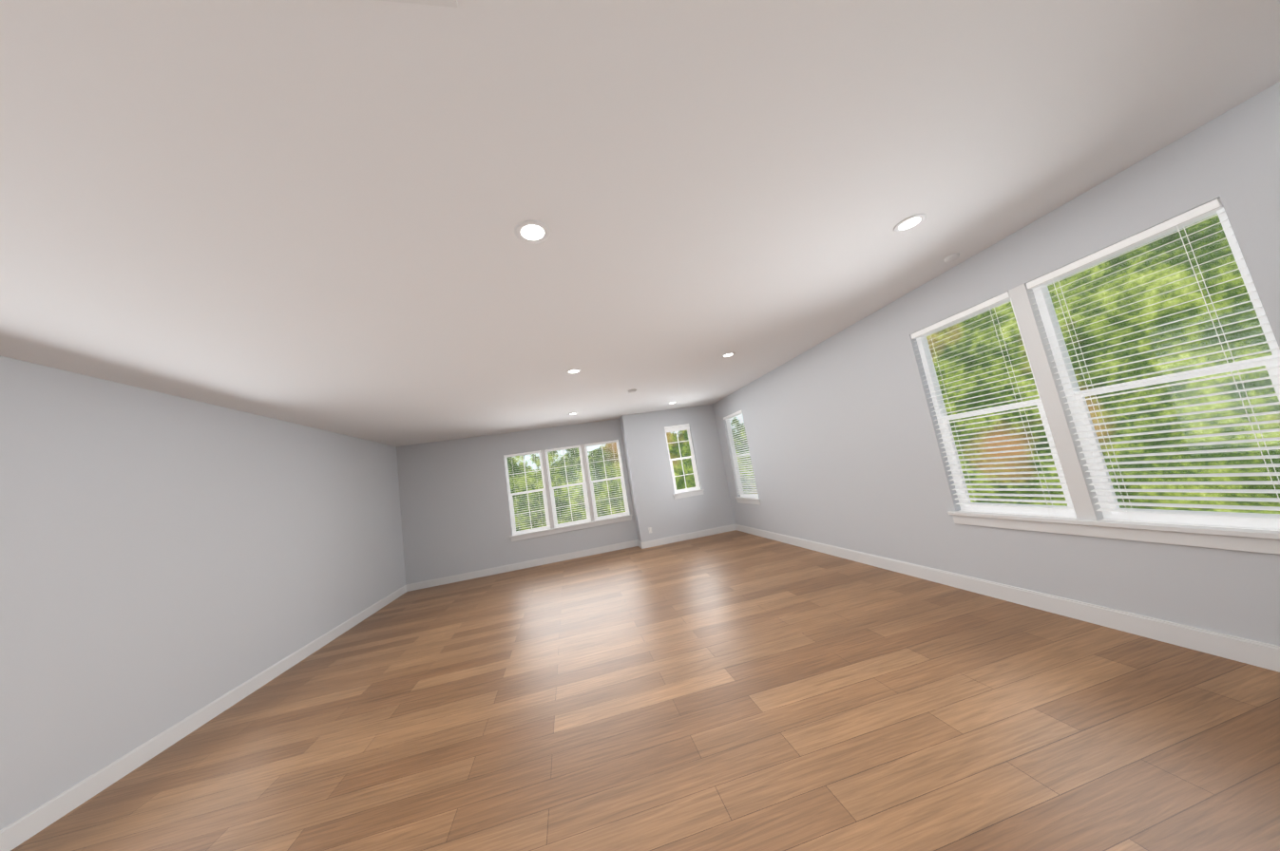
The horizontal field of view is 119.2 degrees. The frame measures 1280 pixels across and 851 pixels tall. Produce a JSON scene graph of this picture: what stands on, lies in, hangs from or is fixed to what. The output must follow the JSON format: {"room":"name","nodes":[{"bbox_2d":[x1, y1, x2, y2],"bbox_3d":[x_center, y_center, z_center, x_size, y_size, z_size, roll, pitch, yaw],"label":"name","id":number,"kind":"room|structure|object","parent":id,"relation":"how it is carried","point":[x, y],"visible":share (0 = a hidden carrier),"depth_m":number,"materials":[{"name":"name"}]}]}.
{"room":"empty living room","nodes":[
{"label":"empty living room","id":0,"kind":"room"},
{"bbox_2d":[0,355,405,830],"bbox_3d":[-3.554,0.816,1.243,0.150,2.780,12.420,-7,-8,-12],"label":"wall","id":1,"kind":"structure","parent":0,"point":[167,562],"depth_m":2.91,"materials":[{"name":"white paint"}]},
{"bbox_2d":[0,584,406,850],"bbox_3d":[-3.269,2.103,1.089,0.014,0.130,12.420,-7,-8,-12],"label":"baseboard","id":2,"kind":"structure","parent":1,"relation":"attached to","point":[27,827],"depth_m":2.75,"materials":[{"name":"white wood"}]},
{"bbox_2d":[396,419,637,584],"bbox_3d":[-2.521,1.517,7.804,4.670,2.780,0.150,-7,-8,-12],"label":"wall","id":3,"kind":"structure","parent":0,"point":[455,511],"depth_m":7.57,"materials":[{"name":"white paint"}]},
{"bbox_2d":[406,539,638,592],"bbox_3d":[-2.227,2.792,7.569,4.520,0.130,0.014,-7,-8,-12],"label":"baseboard","id":4,"kind":"structure","parent":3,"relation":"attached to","point":[510,567],"depth_m":7.52,"materials":[{"name":"white wood"}]},
{"bbox_2d":[503,439,632,541],"bbox_3d":[-1.529,1.333,7.994,2.540,1.760,0.165,-7,-8,-12],"label":"window","id":5,"kind":"structure","parent":3,"relation":"in","point":[554,526],"depth_m":7.96,"materials":[{"name":"white"}]},
{"bbox_2d":[619,417,640,541],"bbox_3d":[-0.145,1.180,8.105,0.150,2.780,0.250,-7,-8,-12],"label":"wall","id":6,"kind":"structure","parent":0,"point":[629,479],"depth_m":8.09,"materials":[{"name":"white paint"}]},
{"bbox_2d":[0,0,1279,446],"bbox_3d":[-0.504,-1.033,2.123,6.900,0.120,12.720,-7,-8,-12],"label":"ceiling","id":7,"kind":"structure","parent":0,"point":[310,213],"depth_m":1.63,"materials":[{"name":"white paint"}]},
{"bbox_2d":[375,0,458,8],"bbox_3d":[-0.831,-1.103,0.701,0.800,0.006,0.460,-7,-8,-12],"label":"ceiling vent","id":8,"kind":"object","parent":7,"relation":"in","point":[447,3],"visible":1,"depth_m":0.98,"materials":[{"name":"white"}]},
{"bbox_2d":[515,220,550,243],"bbox_3d":[-0.549,-0.988,1.921,0.176,0.006,0.176,-7,-8,-12],"label":"recessed light","id":9,"kind":"object","parent":7,"relation":"in","point":[532,231],"visible":1,"depth_m":1.91,"materials":[{"name":"white plastic"}]},
{"bbox_2d":[566,368,580,374],"bbox_3d":[-0.771,-0.630,4.367,0.176,0.006,0.176,-7,-8,-12],"label":"recessed light","id":10,"kind":"object","parent":7,"relation":"in","point":[574,371],"visible":0.98,"depth_m":4.35,"materials":[{"name":"white plastic"}]},
{"bbox_2d":[628,389,636,393],"bbox_3d":[-0.116,-0.528,5.815,0.139,0.035,0.139,-7,-8,-18],"label":"smoke detector","id":11,"kind":"object","parent":7,"relation":"attached to","point":[631,391],"depth_m":5.77,"materials":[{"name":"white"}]},
{"bbox_2d":[721,352,735,357],"bbox_3d":[1.103,-0.883,4.703,0.176,0.006,0.176,-7,-8,-12],"label":"recessed light","id":12,"kind":"object","parent":7,"relation":"in","point":[728,354],"visible":1,"depth_m":4.69,"materials":[{"name":"white plastic"}]},
{"bbox_2d":[893,213,926,232],"bbox_3d":[1.714,-1.285,2.390,0.176,0.006,0.176,-7,-8,-12],"label":"recessed light","id":13,"kind":"object","parent":7,"relation":"in","point":[909,222],"visible":1,"depth_m":2.38,"materials":[{"name":"white plastic"}]},
{"bbox_2d":[943,252,959,262],"bbox_3d":[2.456,-1.316,2.958,0.095,0.028,0.095,-6,-8,-21],"label":"smoke detector","id":14,"kind":"object","parent":7,"relation":"attached to","point":[951,257],"depth_m":2.94,"materials":[{"name":"white plastic"}]},
{"bbox_2d":[10,530,1279,850],"bbox_3d":[-0.055,1.798,1.749,6.900,0.100,12.720,-7,-8,-12],"label":"floor","id":15,"kind":"structure","parent":0,"point":[735,690],"depth_m":2.14,"materials":[{"name":"brown wood"}]},
{"bbox_2d":[621,404,735,542],"bbox_3d":[0.828,1.026,8.108,2.080,2.780,0.150,-7,-8,-12],"label":"wall","id":16,"kind":"structure","parent":0,"point":[660,511],"depth_m":8.01,"materials":[{"name":"white paint"}]},
{"bbox_2d":[664,423,704,499],"bbox_3d":[0.916,0.761,8.140,0.690,1.560,0.165,-7,-8,-12],"label":"window","id":17,"kind":"structure","parent":16,"relation":"in","point":[686,492],"depth_m":8.15,"materials":[{"name":"white"}]},
{"bbox_2d":[641,524,735,549],"bbox_3d":[1.049,2.311,7.858,2.080,0.130,0.014,-7,-8,-12],"label":"baseboard","id":18,"kind":"structure","parent":16,"relation":"attached to","point":[686,537],"depth_m":7.84,"materials":[{"name":"white wood"}]},
{"bbox_2d":[712,81,1279,646],"bbox_3d":[3.033,-0.072,2.434,0.150,2.780,12.320,-7,-8,-12],"label":"wall","id":19,"kind":"structure","parent":0,"point":[844,439],"depth_m":3.08,"materials":[{"name":"white paint"}]},
{"bbox_2d":[723,410,760,504],"bbox_3d":[2.031,0.640,7.482,0.165,1.800,0.990,-7,-8,-12],"label":"window","id":20,"kind":"structure","parent":19,"relation":"in","point":[745,497],"depth_m":7.50,"materials":[{"name":"white plastic"}]},
{"bbox_2d":[734,524,1279,672],"bbox_3d":[2.711,1.618,4.603,0.014,0.130,7.160,-7,-8,-12],"label":"baseboard","id":21,"kind":"structure","parent":19,"relation":"attached to","point":[1258,654],"depth_m":2.60,"materials":[{"name":"white wood"}]},
{"bbox_2d":[910,198,1279,554],"bbox_3d":[2.949,-0.142,2.656,0.165,1.800,1.880,-7,-8,-12],"label":"window","id":22,"kind":"structure","parent":19,"relation":"in","point":[1092,508],"depth_m":2.42,"materials":[{"name":"white plastic"}]},
{"label":"outside","id":23,"kind":"structure","parent":0,"visible":0},
{"bbox_2d":[506,414,757,531],"bbox_3d":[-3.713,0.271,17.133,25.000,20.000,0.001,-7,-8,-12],"label":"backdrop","id":24,"kind":"structure","parent":23,"point":[680,434],"depth_m":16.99,"materials":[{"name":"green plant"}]},
{"bbox_2d":[926,213,1279,514],"bbox_3d":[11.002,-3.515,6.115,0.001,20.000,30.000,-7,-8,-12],"label":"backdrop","id":25,"kind":"structure","parent":23,"point":[1177,300],"depth_m":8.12,"materials":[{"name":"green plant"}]}
]}

